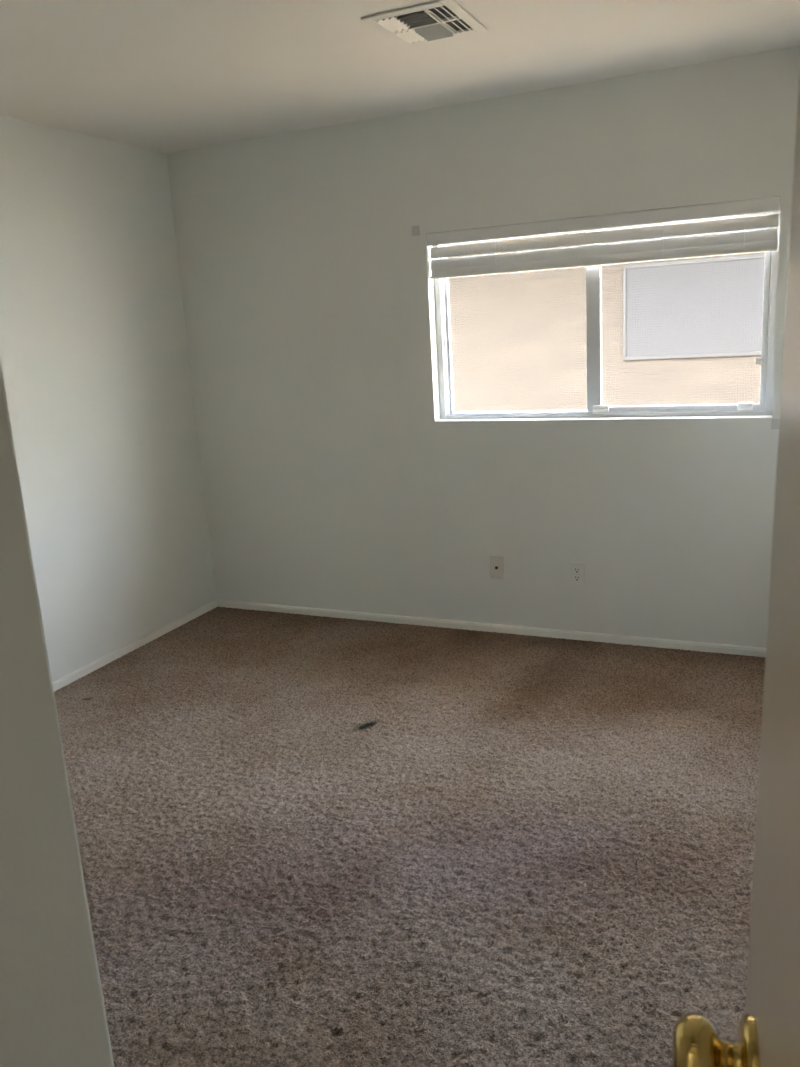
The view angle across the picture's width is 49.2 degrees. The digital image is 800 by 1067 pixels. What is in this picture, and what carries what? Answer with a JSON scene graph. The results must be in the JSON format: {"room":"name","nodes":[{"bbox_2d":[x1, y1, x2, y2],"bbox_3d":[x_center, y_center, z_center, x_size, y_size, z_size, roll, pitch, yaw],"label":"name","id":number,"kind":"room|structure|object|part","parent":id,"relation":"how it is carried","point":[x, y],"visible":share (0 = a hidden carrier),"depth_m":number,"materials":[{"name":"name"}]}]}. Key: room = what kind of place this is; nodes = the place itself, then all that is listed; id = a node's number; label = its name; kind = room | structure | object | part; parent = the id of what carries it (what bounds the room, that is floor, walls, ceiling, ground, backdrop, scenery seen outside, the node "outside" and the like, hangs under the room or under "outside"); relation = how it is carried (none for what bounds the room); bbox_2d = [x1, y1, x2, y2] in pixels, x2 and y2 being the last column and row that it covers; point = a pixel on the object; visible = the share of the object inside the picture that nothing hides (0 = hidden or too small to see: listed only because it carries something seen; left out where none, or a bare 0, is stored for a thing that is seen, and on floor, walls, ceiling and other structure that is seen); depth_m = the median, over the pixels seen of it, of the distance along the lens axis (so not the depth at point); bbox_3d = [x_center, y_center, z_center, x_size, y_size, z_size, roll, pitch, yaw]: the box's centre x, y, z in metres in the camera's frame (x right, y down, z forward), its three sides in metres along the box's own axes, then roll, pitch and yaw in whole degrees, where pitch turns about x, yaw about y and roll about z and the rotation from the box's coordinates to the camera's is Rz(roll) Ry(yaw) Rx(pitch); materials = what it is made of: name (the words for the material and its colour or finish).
{"room":"empty bedroom","nodes":[
{"label":"empty bedroom","id":0,"kind":"room"},
{"bbox_2d":[0,361,113,1066],"bbox_3d":[-1.596,0.198,1.033,2.297,2.540,0.860,3,15,24],"label":"wall","id":1,"kind":"structure","parent":0,"point":[52,1009],"depth_m":0.93,"materials":[{"name":"paint"}]},
{"bbox_2d":[0,115,215,681],"bbox_3d":[-2.063,-0.240,2.997,0.200,2.540,4.150,3,15,24],"label":"wall","id":2,"kind":"structure","parent":0,"point":[94,352],"depth_m":4.13,"materials":[{"name":"paint"}]},
{"bbox_2d":[52,600,217,691],"bbox_3d":[-1.724,0.785,3.599,0.012,0.042,3.290,3,15,24],"label":"baseboard","id":3,"kind":"structure","parent":2,"relation":"attached to","point":[130,647],"depth_m":4.39,"materials":[{"name":"paint"}]},
{"bbox_2d":[0,0,799,152],"bbox_3d":[-0.434,-1.280,1.131,4.610,0.150,5.970,3,15,24],"label":"ceiling","id":4,"kind":"structure","parent":0,"point":[165,76],"depth_m":3.09,"materials":[{"name":"paint"}]},
{"bbox_2d":[361,0,486,46],"bbox_3d":[0.082,-1.618,2.785,0.300,0.016,0.335,3,15,24],"label":"ceiling vent","id":5,"kind":"object","parent":4,"relation":"in","point":[437,20],"visible":1,"depth_m":2.76,"materials":[{"name":"metal"}]},
{"bbox_2d":[54,607,765,1066],"bbox_3d":[-0.281,1.162,1.726,4.212,0.015,5.602,3,15,24],"label":"floor","id":6,"kind":"structure","parent":0,"point":[304,840],"depth_m":2.62,"materials":[{"name":"carpet"}]},
{"bbox_2d":[166,46,799,647],"bbox_3d":[0.370,-0.674,4.205,3.610,2.540,0.170,3,15,24],"label":"wall","id":7,"kind":"structure","parent":0,"point":[331,479],"depth_m":4.16,"materials":[{"name":"paint"}]},
{"bbox_2d":[412,225,419,235],"bbox_3d":[0.072,-1.403,4.051,0.038,0.044,0.004,3,15,24],"label":"wall bracket","id":8,"kind":"object","parent":7,"relation":"attached to","point":[415,229],"visible":1,"depth_m":4.05,"materials":[{"name":"grey plastic"}]},
{"bbox_2d":[216,599,765,656],"bbox_3d":[0.401,0.469,4.391,3.210,0.042,0.012,3,15,24],"label":"baseboard","id":9,"kind":"structure","parent":7,"relation":"attached to","point":[520,630],"depth_m":4.33,"materials":[{"name":"paint"}]},
{"bbox_2d":[490,556,503,578],"bbox_3d":[0.472,0.168,4.274,0.070,0.114,0.020,3,15,24],"label":"outlet","id":10,"kind":"object","parent":7,"relation":"attached to","point":[496,562],"visible":1,"depth_m":4.27,"materials":[{"name":"beige plastic"}]},
{"bbox_2d":[570,562,584,585],"bbox_3d":[0.835,0.191,4.118,0.070,0.114,0.011,3,15,24],"label":"power outlet","id":11,"kind":"object","parent":7,"relation":"attached to","point":[577,569],"visible":1,"depth_m":4.11,"materials":[{"name":"white plastic"}]},
{"bbox_2d":[573,567,580,572],"bbox_3d":[0.832,0.173,4.110,0.034,0.028,0.003,3,15,24],"label":"receptacle","id":12,"kind":"object","parent":11,"relation":"attached to","point":[575,569],"depth_m":4.11,"materials":[{"name":"white plastic"}]},
{"bbox_2d":[574,575,580,580],"bbox_3d":[0.835,0.211,4.119,0.034,0.028,0.003,3,15,24],"label":"receptacle","id":13,"kind":"object","parent":11,"relation":"attached to","point":[576,577],"depth_m":4.12,"materials":[{"name":"white plastic"}]},
{"bbox_2d":[432,198,780,421],"bbox_3d":[0.860,-0.948,3.893,1.505,0.870,0.154,3,15,24],"label":"window","id":14,"kind":"structure","parent":7,"relation":"in","point":[595,410],"depth_m":3.90,"materials":[{"name":"plastic"}]},
{"bbox_3d":[0.566,-0.973,4.082,0.740,0.817,0.028,3,15,24],"label":"fixed sash","id":15,"kind":"part","parent":14,"relation":"part of","materials":[{"name":"plastic"}]},
{"bbox_2d":[426,196,779,278],"bbox_3d":[0.823,-1.261,3.779,1.498,0.200,0.062,3,15,24],"label":"window blind","id":16,"kind":"object","parent":14,"relation":"attached to","point":[755,240],"visible":1,"depth_m":3.73,"materials":[{"name":"white plastic"}]},
{"bbox_3d":[0.830,-1.170,3.804,1.492,0.011,0.050,3,15,24],"label":"rail","id":17,"kind":"part","parent":16,"relation":"part of","materials":[{"name":"white plastic"}]},
{"bbox_3d":[0.869,-0.519,3.958,1.503,0.004,0.076,3,15,24],"label":"sill","id":18,"kind":"part","parent":14,"relation":"part of","materials":[{"name":"plastic"}]},
{"bbox_3d":[1.183,-0.937,3.771,0.754,0.816,0.028,3,15,24],"label":"sliding sash","id":19,"kind":"part","parent":14,"relation":"part of","materials":[{"name":"plastic"}]},
{"bbox_3d":[-0.284,0.352,0.050,0.913,2.540,0.120,3,15,24],"label":"wall","id":20,"kind":"structure","parent":0,"visible":0},
{"bbox_2d":[672,70,799,1066],"bbox_3d":[0.171,0.405,0.348,0.094,2.022,0.772,1,14,15],"label":"door","id":21,"kind":"structure","parent":20,"relation":"in","point":[768,1034],"depth_m":0.58,"materials":[{"name":"paint"}]},
{"bbox_3d":[0.232,0.403,0.677,0.040,0.054,0.054,1,14,15],"label":"knob","id":22,"kind":"part","parent":21,"relation":"part of","materials":[{"name":"gold metal"}]},
{"bbox_3d":[15.770,-6.148,29.632,70.000,0.250,59.830,3,15,24],"label":"ground","id":23,"kind":"structure","parent":0,"visible":0},
{"bbox_2d":[448,228,764,411],"bbox_3d":[0.191,-2.864,13.240,11.300,3.050,7.000,3,15,24],"label":"wall","id":24,"kind":"structure","parent":23,"relation":"on","point":[519,339],"depth_m":8.88,"materials":[{"name":"beige paint"}]},
{"bbox_2d":[623,254,764,359],"bbox_3d":[2.917,-2.115,8.199,1.620,0.900,0.030,3,15,24],"label":"window","id":25,"kind":"structure","parent":24,"relation":"in","point":[707,307],"depth_m":8.26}
]}

